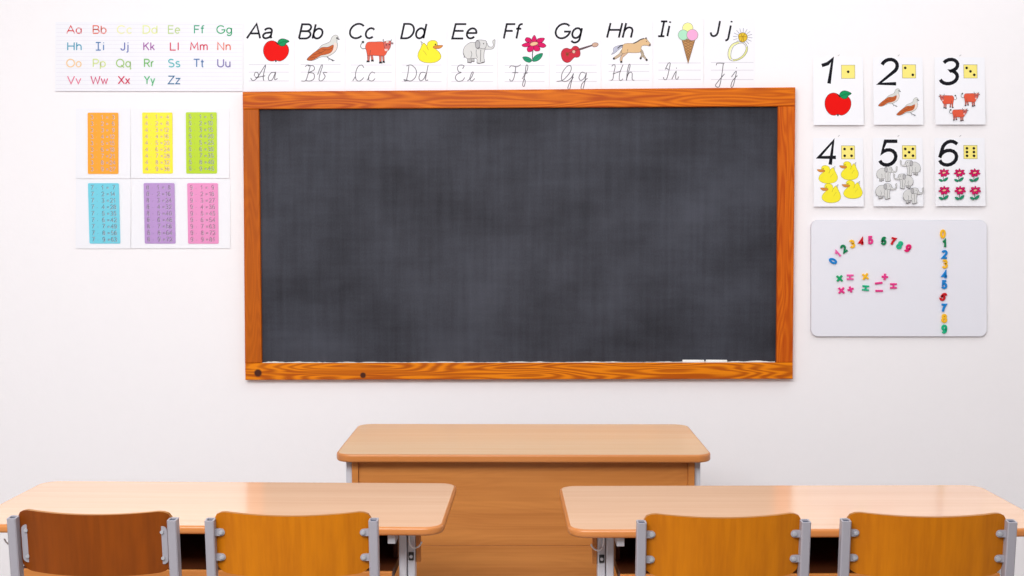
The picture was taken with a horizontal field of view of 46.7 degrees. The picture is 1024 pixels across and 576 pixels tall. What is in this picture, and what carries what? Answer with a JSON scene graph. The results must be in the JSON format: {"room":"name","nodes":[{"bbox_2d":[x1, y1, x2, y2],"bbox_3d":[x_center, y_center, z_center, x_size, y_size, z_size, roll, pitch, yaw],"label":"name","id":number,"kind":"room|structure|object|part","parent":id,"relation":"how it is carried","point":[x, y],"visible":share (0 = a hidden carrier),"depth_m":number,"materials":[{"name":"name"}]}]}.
{"room":"classroom","nodes":[
{"label":"classroom","id":0,"kind":"room"},
{"bbox_2d":[0,0,1023,575],"bbox_3d":[0.030,-0.366,4.997,8.200,3.400,0.120,0,3,0],"label":"wall","id":1,"kind":"structure","parent":0,"point":[116,364],"depth_m":4.97,"materials":[{"name":"white paint"}]},
{"bbox_2d":[76,108,130,178],"bbox_3d":[-1.702,-0.601,4.933,0.233,0.291,0.003,0,3,0],"label":"paper sheet","id":2,"kind":"object","parent":1,"relation":"attached to","point":[124,114],"visible":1,"depth_m":4.93,"materials":[{"name":"white paper"}]},
{"bbox_2d":[88,113,118,173],"bbox_3d":[-1.701,-0.602,4.929,0.131,0.254,0.003,0,3,0],"label":"table card","id":3,"kind":"object","parent":2,"relation":"attached to","point":[102,127],"visible":1,"depth_m":4.93,"materials":[{"name":"orange paper"}]},
{"bbox_2d":[76,179,130,248],"bbox_3d":[-1.707,-0.309,4.948,0.235,0.289,0.003,0,3,0],"label":"paper sheet","id":4,"kind":"object","parent":1,"relation":"attached to","point":[82,209],"visible":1,"depth_m":4.95,"materials":[{"name":"white paper"}]},
{"bbox_2d":[88,183,119,243],"bbox_3d":[-1.702,-0.311,4.944,0.131,0.252,0.003,0,3,0],"label":"table card","id":5,"kind":"object","parent":4,"relation":"attached to","point":[103,198],"visible":1,"depth_m":4.95,"materials":[{"name":"teal paper"}]},
{"bbox_2d":[55,22,242,90],"bbox_3d":[-1.505,-0.959,4.912,0.784,0.287,0.005,0,3,0],"label":"poster","id":6,"kind":"object","parent":1,"relation":"attached to","point":[89,56],"visible":1,"depth_m":4.91,"materials":[{"name":"white paper"}]},
{"bbox_2d":[131,179,229,247],"bbox_3d":[-1.383,-0.310,4.946,0.418,0.289,0.003,0,3,0],"label":"paper sheet","id":7,"kind":"object","parent":1,"relation":"attached to","point":[137,185],"visible":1,"depth_m":4.95,"materials":[{"name":"white paper"}]},
{"bbox_2d":[144,183,175,243],"bbox_3d":[-1.470,-0.311,4.943,0.130,0.252,0.003,0,3,0],"label":"table card","id":8,"kind":"object","parent":7,"relation":"attached to","point":[159,198],"visible":1,"depth_m":4.94,"materials":[{"name":"purple paper"}]},
{"bbox_2d":[187,183,218,243],"bbox_3d":[-1.289,-0.311,4.942,0.128,0.252,0.003,0,3,0],"label":"table card","id":9,"kind":"object","parent":7,"relation":"attached to","point":[202,198],"visible":1,"depth_m":4.94,"materials":[{"name":"pink paper"}]},
{"bbox_2d":[131,109,229,177],"bbox_3d":[-1.381,-0.601,4.931,0.414,0.287,0.003,0,3,0],"label":"paper sheet","id":10,"kind":"object","parent":1,"relation":"attached to","point":[178,115],"visible":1,"depth_m":4.93,"materials":[{"name":"white paper"}]},
{"bbox_2d":[142,112,172,173],"bbox_3d":[-1.474,-0.603,4.928,0.128,0.253,0.003,0,3,0],"label":"table card","id":11,"kind":"object","parent":10,"relation":"attached to","point":[157,127],"visible":1,"depth_m":4.93,"materials":[{"name":"yellow paper"}]},
{"bbox_2d":[186,112,216,173],"bbox_3d":[-1.291,-0.603,4.926,0.130,0.254,0.003,0,3,0],"label":"table card","id":12,"kind":"object","parent":10,"relation":"attached to","point":[201,127],"visible":1,"depth_m":4.93,"materials":[{"name":"green paper"}]},
{"bbox_2d":[243,20,293,90],"bbox_3d":[-1.008,-0.962,4.910,0.214,0.291,0.001,0,3,0],"label":"card","id":13,"kind":"object","parent":1,"relation":"attached to","point":[268,45],"visible":1,"depth_m":4.91,"materials":[{"name":"white paper"}]},
{"bbox_2d":[263,39,288,61],"bbox_3d":[-0.976,-0.985,4.908,0.110,0.096,0.001,0,3,0],"label":"picture","id":14,"kind":"object","parent":13,"relation":"attached to","point":[274,50],"depth_m":4.91,"materials":[{"name":"red paper"}]},
{"bbox_2d":[295,20,344,90],"bbox_3d":[-0.796,-0.962,4.909,0.210,0.290,0.001,0,3,0],"label":"card","id":15,"kind":"object","parent":1,"relation":"attached to","point":[319,44],"visible":1,"depth_m":4.91,"materials":[{"name":"white paper"}]},
{"bbox_2d":[307,35,338,60],"bbox_3d":[-0.781,-0.993,4.907,0.140,0.109,0.001,0,3,0],"label":"picture","id":16,"kind":"object","parent":15,"relation":"attached to","point":[319,47],"depth_m":4.91,"materials":[{"name":"multicoloured"}]},
{"bbox_2d":[346,20,394,90],"bbox_3d":[-0.587,-0.963,4.907,0.208,0.290,0.002,0,3,0],"label":"card","id":17,"kind":"object","parent":1,"relation":"attached to","point":[370,44],"visible":1,"depth_m":4.91,"materials":[{"name":"white paper"}]},
{"bbox_2d":[360,39,392,63],"bbox_3d":[-0.559,-0.980,4.906,0.138,0.101,0.001,0,3,1],"label":"picture","id":18,"kind":"object","parent":17,"relation":"attached to","point":[372,51],"depth_m":4.91,"materials":[{"name":"red"}]},
{"bbox_2d":[396,20,446,90],"bbox_3d":[-0.375,-0.963,4.906,0.212,0.289,0.001,0,3,0],"label":"card","id":19,"kind":"object","parent":1,"relation":"attached to","point":[421,45],"visible":1,"depth_m":4.91,"materials":[{"name":"white paper"}]},
{"bbox_2d":[418,40,442,62],"bbox_3d":[-0.338,-0.979,4.905,0.105,0.094,0.001,0,3,0],"label":"picture","id":20,"kind":"object","parent":19,"relation":"attached to","point":[429,51],"depth_m":4.91,"materials":[{"name":"yellow paper"}]},
{"bbox_2d":[448,20,496,89],"bbox_3d":[-0.164,-0.963,4.905,0.207,0.288,0.002,0,3,0],"label":"card","id":21,"kind":"object","parent":1,"relation":"attached to","point":[472,44],"visible":1,"depth_m":4.91,"materials":[{"name":"white paper"}]},
{"bbox_2d":[463,39,494,63],"bbox_3d":[-0.136,-0.978,4.903,0.134,0.100,0.001,0,3,0],"label":"picture","id":22,"kind":"object","parent":21,"relation":"attached to","point":[475,51],"depth_m":4.90,"materials":[{"name":"grey paper"}]},
{"bbox_2d":[243,87,794,379],"bbox_3d":[0.028,-0.222,4.928,2.285,1.212,0.033,0,3,0],"label":"blackboard","id":23,"kind":"object","parent":1,"relation":"attached to","point":[529,233],"visible":1,"depth_m":4.93,"materials":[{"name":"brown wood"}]},
{"bbox_3d":[-1.080,-0.213,4.935,0.070,1.053,0.033,0,3,0],"label":"rail","id":24,"kind":"part","parent":23,"relation":"part of","materials":[{"name":"brown wood"}]},
{"bbox_3d":[0.027,-0.783,4.898,2.277,0.088,0.033,0,3,0],"label":"rail","id":25,"kind":"part","parent":23,"relation":"part of","materials":[{"name":"brown wood"}]},
{"bbox_3d":[0.028,0.346,4.958,2.285,0.075,0.033,0,3,0],"label":"rail","id":26,"kind":"part","parent":23,"relation":"part of","materials":[{"name":"brown wood"}]},
{"bbox_2d":[682,360,703,362],"bbox_3d":[0.756,0.307,4.944,0.090,0.015,0.016,0,3,0],"label":"stick","id":27,"kind":"object","parent":23,"relation":"on","point":[683,361],"visible":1,"depth_m":4.94,"materials":[{"name":"white"}]},
{"bbox_2d":[706,360,726,362],"bbox_3d":[0.853,0.307,4.943,0.088,0.015,0.016,0,3,0],"label":"stick","id":28,"kind":"object","parent":23,"relation":"on","point":[707,361],"visible":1,"depth_m":4.94,"materials":[{"name":"white"}]},
{"bbox_3d":[1.133,-0.220,4.921,0.073,1.059,0.033,0,3,0],"label":"rail","id":29,"kind":"part","parent":23,"relation":"part of","materials":[{"name":"brown wood"}]},
{"bbox_2d":[498,20,548,89],"bbox_3d":[0.048,-0.963,4.903,0.211,0.287,0.002,0,3,0],"label":"card","id":30,"kind":"object","parent":1,"relation":"attached to","point":[523,45],"visible":1,"depth_m":4.90,"materials":[{"name":"white paper"}]},
{"bbox_2d":[522,35,545,62],"bbox_3d":[0.091,-0.990,4.901,0.102,0.114,0.001,0,3,0],"label":"picture","id":31,"kind":"object","parent":30,"relation":"attached to","point":[533,46],"depth_m":4.90,"materials":[{"name":"multicoloured"}]},
{"bbox_2d":[550,20,600,88],"bbox_3d":[0.262,-0.964,4.902,0.213,0.286,0.001,0,3,0],"label":"card","id":32,"kind":"object","parent":1,"relation":"attached to","point":[575,45],"visible":1,"depth_m":4.90,"materials":[{"name":"white paper"}]},
{"bbox_2d":[561,42,597,62],"bbox_3d":[0.280,-0.973,4.901,0.155,0.084,0.001,0,3,0],"label":"picture","id":33,"kind":"object","parent":32,"relation":"attached to","point":[571,52],"depth_m":4.90,"materials":[{"name":"red"}]},
{"bbox_2d":[601,20,652,88],"bbox_3d":[0.476,-0.965,4.901,0.213,0.285,0.002,0,3,0],"label":"card","id":34,"kind":"object","parent":1,"relation":"attached to","point":[626,45],"visible":1,"depth_m":4.90,"materials":[{"name":"white paper"}]},
{"bbox_2d":[611,38,650,62],"bbox_3d":[0.492,-0.984,4.899,0.164,0.107,0.001,0,3,0],"label":"picture","id":35,"kind":"object","parent":34,"relation":"attached to","point":[623,50],"depth_m":4.90,"materials":[{"name":"brown"}]},
{"bbox_2d":[653,19,702,87],"bbox_3d":[0.688,-0.969,4.899,0.210,0.288,0.002,0,3,0],"label":"card","id":36,"kind":"object","parent":1,"relation":"attached to","point":[677,43],"visible":1,"depth_m":4.90,"materials":[{"name":"white paper"}]},
{"bbox_2d":[678,23,697,62],"bbox_3d":[0.727,-1.011,4.896,0.084,0.170,0.002,0,3,0],"label":"picture","id":37,"kind":"object","parent":36,"relation":"attached to","point":[687,32],"depth_m":4.90,"materials":[{"name":"multicoloured"}]},
{"bbox_2d":[704,18,754,87],"bbox_3d":[0.899,-0.970,4.898,0.212,0.287,0.002,0,3,0],"label":"card","id":38,"kind":"object","parent":1,"relation":"attached to","point":[729,43],"visible":1,"depth_m":4.90,"materials":[{"name":"white paper"}]},
{"bbox_2d":[728,28,751,60],"bbox_3d":[0.942,-1.006,4.896,0.102,0.135,0.001,0,3,0],"label":"picture","id":39,"kind":"object","parent":38,"relation":"attached to","point":[739,39],"depth_m":4.90,"materials":[{"name":"yellow"}]},
{"bbox_2d":[813,135,863,206],"bbox_3d":[1.354,-0.486,4.917,0.211,0.296,0.014,0,3,0],"label":"number card","id":40,"kind":"object","parent":1,"relation":"attached to","point":[838,180],"visible":1,"depth_m":4.92,"materials":[{"name":"white paper"}]},
{"bbox_2d":[817,161,862,202],"bbox_3d":[1.359,-0.439,4.916,0.189,0.172,0.008,0,3,0],"label":"picture","id":41,"kind":"object","parent":40,"relation":"attached to","point":[837,181],"depth_m":4.92,"materials":[{"name":"yellow paper"}]},
{"bbox_2d":[813,55,863,124],"bbox_3d":[1.349,-0.819,4.899,0.211,0.291,0.014,0,3,0],"label":"number card","id":42,"kind":"object","parent":1,"relation":"attached to","point":[837,81],"visible":1,"depth_m":4.90,"materials":[{"name":"white paper"}]},
{"bbox_2d":[825,91,851,115],"bbox_3d":[1.348,-0.763,4.899,0.112,0.106,0.005,0,3,0],"label":"picture","id":43,"kind":"object","parent":42,"relation":"attached to","point":[837,103],"depth_m":4.90,"materials":[{"name":"red paper"}]},
{"bbox_2d":[873,55,922,124],"bbox_3d":[1.596,-0.820,4.898,0.210,0.290,0.014,0,3,0],"label":"number card","id":44,"kind":"object","parent":1,"relation":"attached to","point":[897,81],"visible":1,"depth_m":4.90,"materials":[{"name":"white paper"}]},
{"bbox_2d":[878,89,918,115],"bbox_3d":[1.598,-0.768,4.896,0.170,0.113,0.006,0,3,0],"label":"picture","id":45,"kind":"object","parent":44,"relation":"attached to","point":[891,102],"depth_m":4.90,"materials":[{"name":"multicoloured"}]},
{"bbox_2d":[810,220,986,336],"bbox_3d":[1.611,-0.040,4.938,0.738,0.486,0.013,0,3,0],"label":"whiteboard","id":46,"kind":"object","parent":1,"relation":"attached to","point":[913,309],"visible":1,"depth_m":4.93,"materials":[{"name":"white ceramic"}]},
{"bbox_2d":[829,258,836,263],"bbox_3d":[1.334,-0.112,4.926,0.034,0.026,0.007,0,3,0],"label":"magnet","id":47,"kind":"object","parent":46,"relation":"attached to","point":[830,259],"visible":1,"depth_m":4.92,"materials":[{"name":"blue plastic"}]},
{"bbox_2d":[836,275,842,281],"bbox_3d":[1.362,-0.040,4.930,0.029,0.029,0.007,0,3,0],"label":"magnet","id":48,"kind":"object","parent":46,"relation":"attached to","point":[837,276],"visible":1,"depth_m":4.93,"materials":[{"name":"green plastic"}]},
{"bbox_2d":[838,287,844,293],"bbox_3d":[1.371,0.010,4.932,0.029,0.029,0.007,0,3,0],"label":"magnet","id":49,"kind":"object","parent":46,"relation":"attached to","point":[839,288],"visible":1,"depth_m":4.93,"materials":[{"name":"pink plastic"}]},
{"bbox_2d":[840,245,847,253],"bbox_3d":[1.380,-0.161,4.923,0.032,0.039,0.007,0,3,0],"label":"magnet","id":50,"kind":"object","parent":46,"relation":"attached to","point":[845,250],"visible":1,"depth_m":4.92,"materials":[{"name":"green plastic"}]},
{"bbox_2d":[847,274,853,279],"bbox_3d":[1.406,-0.045,4.929,0.027,0.023,0.007,0,3,0],"label":"magnet","id":51,"kind":"object","parent":46,"relation":"attached to","point":[849,275],"visible":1,"depth_m":4.93,"materials":[{"name":"pink plastic"}]},
{"bbox_2d":[862,285,868,290],"bbox_3d":[1.472,0.000,4.931,0.029,0.025,0.007,0,3,0],"label":"magnet","id":52,"kind":"object","parent":46,"relation":"attached to","point":[865,286],"visible":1,"depth_m":4.93,"materials":[{"name":"teal plastic"}]},
{"bbox_2d":[868,236,872,243],"bbox_3d":[1.489,-0.199,4.920,0.022,0.036,0.007,0,3,0],"label":"magnet","id":53,"kind":"object","parent":46,"relation":"attached to","point":[869,237],"visible":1,"depth_m":4.92,"materials":[{"name":"pink plastic"}]},
{"bbox_2d":[881,237,885,244],"bbox_3d":[1.543,-0.196,4.920,0.022,0.036,0.007,0,3,0],"label":"magnet","id":54,"kind":"object","parent":46,"relation":"attached to","point":[882,238],"visible":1,"depth_m":4.92,"materials":[{"name":"green plastic"}]},
{"bbox_2d":[890,283,896,288],"bbox_3d":[1.587,-0.009,4.930,0.027,0.023,0.007,0,3,0],"label":"magnet","id":55,"kind":"object","parent":46,"relation":"attached to","point":[892,284],"visible":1,"depth_m":4.93,"materials":[{"name":"pink plastic"}]},
{"bbox_2d":[896,241,902,248],"bbox_3d":[1.610,-0.178,4.921,0.028,0.034,0.007,0,3,0],"label":"magnet","id":56,"kind":"object","parent":46,"relation":"attached to","point":[899,242],"visible":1,"depth_m":4.92,"materials":[{"name":"teal plastic"}]},
{"bbox_2d":[904,244,911,251],"bbox_3d":[1.644,-0.166,4.921,0.029,0.033,0.007,0,3,0],"label":"magnet","id":57,"kind":"object","parent":46,"relation":"attached to","point":[907,249],"visible":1,"depth_m":4.92,"materials":[{"name":"pink plastic"}]},
{"bbox_2d":[940,229,945,237],"bbox_3d":[1.788,-0.225,4.917,0.024,0.038,0.007,0,3,0],"label":"magnet","id":58,"kind":"object","parent":46,"relation":"attached to","point":[943,231],"visible":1,"depth_m":4.92,"materials":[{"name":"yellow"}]},
{"bbox_2d":[939,293,946,300],"bbox_3d":[1.795,0.037,4.931,0.032,0.034,0.007,0,3,0],"label":"magnet","id":59,"kind":"object","parent":46,"relation":"attached to","point":[943,295],"visible":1,"depth_m":4.93,"materials":[{"name":"red plastic"}]},
{"bbox_2d":[941,325,946,333],"bbox_3d":[1.801,0.171,4.938,0.024,0.038,0.007,0,3,0],"label":"magnet","id":60,"kind":"object","parent":46,"relation":"attached to","point":[942,326],"visible":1,"depth_m":4.93,"materials":[{"name":"teal plastic"}]},
{"bbox_2d":[941,314,946,322],"bbox_3d":[1.801,0.127,4.936,0.024,0.038,0.007,0,3,0],"label":"magnet","id":61,"kind":"object","parent":46,"relation":"attached to","point":[944,316],"visible":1,"depth_m":4.93,"materials":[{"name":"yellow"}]},
{"bbox_2d":[941,280,946,288],"bbox_3d":[1.798,-0.014,4.928,0.023,0.038,0.007,0,3,0],"label":"magnet","id":62,"kind":"object","parent":46,"relation":"attached to","point":[943,281],"visible":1,"depth_m":4.93,"materials":[{"name":"blue plastic"}]},
{"bbox_2d":[941,270,946,277],"bbox_3d":[1.795,-0.059,4.926,0.025,0.037,0.007,0,3,0],"label":"magnet","id":63,"kind":"object","parent":46,"relation":"attached to","point":[944,274],"visible":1,"depth_m":4.92,"materials":[{"name":"blue plastic"}]},
{"bbox_2d":[941,250,947,258],"bbox_3d":[1.795,-0.140,4.922,0.028,0.038,0.007,0,3,0],"label":"magnet","id":64,"kind":"object","parent":46,"relation":"attached to","point":[943,251],"visible":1,"depth_m":4.92,"materials":[{"name":"blue plastic"}]},
{"bbox_2d":[942,259,947,268],"bbox_3d":[1.799,-0.100,4.924,0.024,0.038,0.007,0,3,0],"label":"magnet","id":65,"kind":"object","parent":46,"relation":"attached to","point":[944,260],"visible":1,"depth_m":4.92,"materials":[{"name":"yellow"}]},
{"bbox_2d":[873,138,923,205],"bbox_3d":[1.601,-0.486,4.912,0.211,0.295,0.020,0,3,0],"label":"number card","id":66,"kind":"object","parent":1,"relation":"attached to","point":[897,162],"visible":1,"depth_m":4.91,"materials":[{"name":"white paper"}]},
{"bbox_2d":[875,160,923,203],"bbox_3d":[1.606,-0.439,4.911,0.199,0.182,0.013,0,3,0],"label":"picture","id":67,"kind":"object","parent":66,"relation":"attached to","point":[896,181],"depth_m":4.91,"materials":[{"name":"grey paper"}]},
{"bbox_2d":[934,135,985,205],"bbox_3d":[1.858,-0.487,4.911,0.213,0.294,0.020,0,3,0],"label":"number card","id":68,"kind":"object","parent":1,"relation":"attached to","point":[959,162],"visible":1,"depth_m":4.91,"materials":[{"name":"white paper"}]},
{"bbox_2d":[938,168,980,199],"bbox_3d":[1.854,-0.430,4.910,0.176,0.132,0.010,0,3,2],"label":"picture","id":69,"kind":"object","parent":68,"relation":"attached to","point":[953,183],"depth_m":4.91,"materials":[{"name":"multicoloured"}]},
{"bbox_2d":[934,57,985,124],"bbox_3d":[1.851,-0.820,4.894,0.212,0.289,0.017,0,3,0],"label":"number card","id":70,"kind":"object","parent":1,"relation":"attached to","point":[959,81],"visible":1,"depth_m":4.90,"materials":[{"name":"white paper"}]},
{"bbox_2d":[939,93,979,120],"bbox_3d":[1.847,-0.750,4.894,0.170,0.121,0.008,0,3,0],"label":"picture","id":71,"kind":"object","parent":70,"relation":"attached to","point":[952,106],"depth_m":4.90,"materials":[{"name":"red"}]},
{"bbox_3d":[0.010,1.456,1.805,8.000,0.100,6.450,0,3,0],"label":"floor","id":72,"kind":"structure","parent":0,"visible":0},
{"bbox_2d":[7,509,181,575],"bbox_3d":[-0.933,0.919,2.883,0.394,0.858,0.475,0,3,3],"label":"chair","id":73,"kind":"object","parent":72,"relation":"on","point":[140,543],"visible":1,"depth_m":2.66,"materials":[{"name":"brown wood"}]},
{"bbox_3d":[-1.125,0.931,2.706,0.021,0.834,0.097,0,3,3],"label":"leg","id":74,"kind":"part","parent":73,"relation":"part of","materials":[{"name":"grey metal"}]},
{"bbox_3d":[-1.098,0.578,2.685,0.023,0.089,0.012,0,3,3],"label":"fixing plate","id":75,"kind":"part","parent":73,"relation":"part of","materials":[{"name":"grey metal"}]},
{"bbox_3d":[-0.786,0.579,2.669,0.023,0.089,0.012,0,3,3],"label":"fixing plate","id":76,"kind":"part","parent":73,"relation":"part of","materials":[{"name":"grey metal"}]},
{"bbox_3d":[-0.759,0.932,2.688,0.021,0.834,0.097,0,3,3],"label":"leg","id":77,"kind":"part","parent":73,"relation":"part of","materials":[{"name":"grey metal"}]},
{"bbox_2d":[0,481,456,575],"bbox_3d":[-0.762,0.950,3.188,1.200,0.756,0.508,0,3,2],"label":"student desk","id":78,"kind":"object","parent":72,"relation":"on","point":[406,512],"visible":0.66,"depth_m":3.17,"materials":[{"name":"brown wood"}]},
{"bbox_2d":[23,534,398,575],"bbox_3d":[-0.763,0.707,3.168,0.940,0.024,0.402,0,3,2],"label":"shelf","id":79,"kind":"object","parent":78,"relation":"attached to","point":[193,549],"depth_m":3.05,"materials":[{"name":"laminate"}]},
{"bbox_2d":[393,535,398,557],"bbox_3d":[-0.297,0.642,3.201,0.012,0.100,0.272,0,3,2],"label":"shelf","id":80,"kind":"object","parent":78,"relation":"attached to","point":[395,546],"depth_m":3.07,"materials":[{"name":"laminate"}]},
{"bbox_2d":[204,511,379,575],"bbox_3d":[-0.491,0.920,2.870,0.394,0.858,0.475,0,3,0],"label":"chair","id":81,"kind":"object","parent":72,"relation":"on","point":[245,544],"visible":1,"depth_m":2.65,"materials":[{"name":"plywood"},{"name":"grey painted metal"}]},
{"bbox_3d":[-0.675,0.932,2.685,0.021,0.834,0.097,0,3,0],"label":"leg","id":82,"kind":"part","parent":81,"relation":"part of","materials":[{"name":"grey metal"}]},
{"bbox_3d":[-0.309,0.932,2.683,0.021,0.834,0.097,0,3,0],"label":"leg","id":83,"kind":"part","parent":81,"relation":"part of","materials":[{"name":"grey metal"}]},
{"bbox_2d":[337,424,709,575],"bbox_3d":[0.039,0.900,4.139,1.221,0.758,0.599,0,3,0],"label":"desk","id":84,"kind":"object","parent":72,"relation":"on","point":[506,516],"visible":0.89,"depth_m":3.88,"materials":[{"name":"brown wood"}]},
{"bbox_3d":[-0.511,0.900,4.135,0.021,0.704,0.504,0,3,0],"label":"panel","id":85,"kind":"part","parent":84,"relation":"part of","materials":[{"name":"brown wood"}]},
{"bbox_3d":[0.036,1.039,3.904,1.075,0.390,0.018,0,3,0],"label":"panel","id":86,"kind":"part","parent":84,"relation":"part of","materials":[{"name":"brown wood"}]},
{"bbox_3d":[0.036,0.703,3.886,1.075,0.282,0.018,0,3,0],"label":"panel","id":87,"kind":"part","parent":84,"relation":"part of","materials":[{"name":"brown wood"}]},
{"bbox_3d":[0.586,0.900,4.128,0.021,0.704,0.504,0,3,0],"label":"panel","id":88,"kind":"part","parent":84,"relation":"part of","materials":[{"name":"brown wood"}]},
{"bbox_2d":[635,513,810,575],"bbox_3d":[0.467,0.920,2.855,0.394,0.858,0.475,0,3,-1],"label":"chair","id":89,"kind":"object","parent":72,"relation":"on","point":[666,544],"visible":1,"depth_m":2.63,"materials":[{"name":"plywood"},{"name":"grey painted metal"}]},
{"bbox_3d":[0.287,0.933,2.665,0.021,0.834,0.097,0,3,-1],"label":"leg","id":90,"kind":"part","parent":89,"relation":"part of","materials":[{"name":"grey metal"}]},
{"bbox_3d":[0.653,0.933,2.672,0.021,0.834,0.097,0,3,-1],"label":"leg","id":91,"kind":"part","parent":89,"relation":"part of","materials":[{"name":"grey metal"}]},
{"bbox_2d":[559,485,1023,575],"bbox_3d":[0.735,0.952,3.151,1.200,0.756,0.495,0,3,-1],"label":"student desk","id":92,"kind":"object","parent":72,"relation":"on","point":[608,515],"visible":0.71,"depth_m":3.12,"materials":[{"name":"brown wood"}]},
{"bbox_2d":[614,538,619,560],"bbox_3d":[0.270,0.644,3.171,0.012,0.100,0.260,0,3,-1],"label":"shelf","id":93,"kind":"object","parent":92,"relation":"attached to","point":[616,548],"depth_m":3.04,"materials":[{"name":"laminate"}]},
{"bbox_2d":[614,537,854,575],"bbox_3d":[0.735,0.709,3.131,0.940,0.024,0.388,0,3,-1],"label":"shelf","id":94,"kind":"object","parent":92,"relation":"attached to","point":[823,550],"depth_m":3.07,"materials":[{"name":"laminate"}]},
{"bbox_2d":[837,512,1017,575],"bbox_3d":[0.933,0.920,2.862,0.394,0.858,0.475,0,3,1],"label":"chair","id":95,"kind":"object","parent":72,"relation":"on","point":[871,544],"visible":1,"depth_m":2.64,"materials":[{"name":"plywood"},{"name":"grey painted metal"}]},
{"bbox_3d":[0.746,0.932,2.680,0.021,0.834,0.097,0,3,1],"label":"leg","id":96,"kind":"part","parent":95,"relation":"part of","materials":[{"name":"grey metal"}]},
{"bbox_3d":[1.112,0.933,2.672,0.021,0.834,0.097,0,3,1],"label":"leg","id":97,"kind":"part","parent":95,"relation":"part of","materials":[{"name":"grey metal"}]}
]}

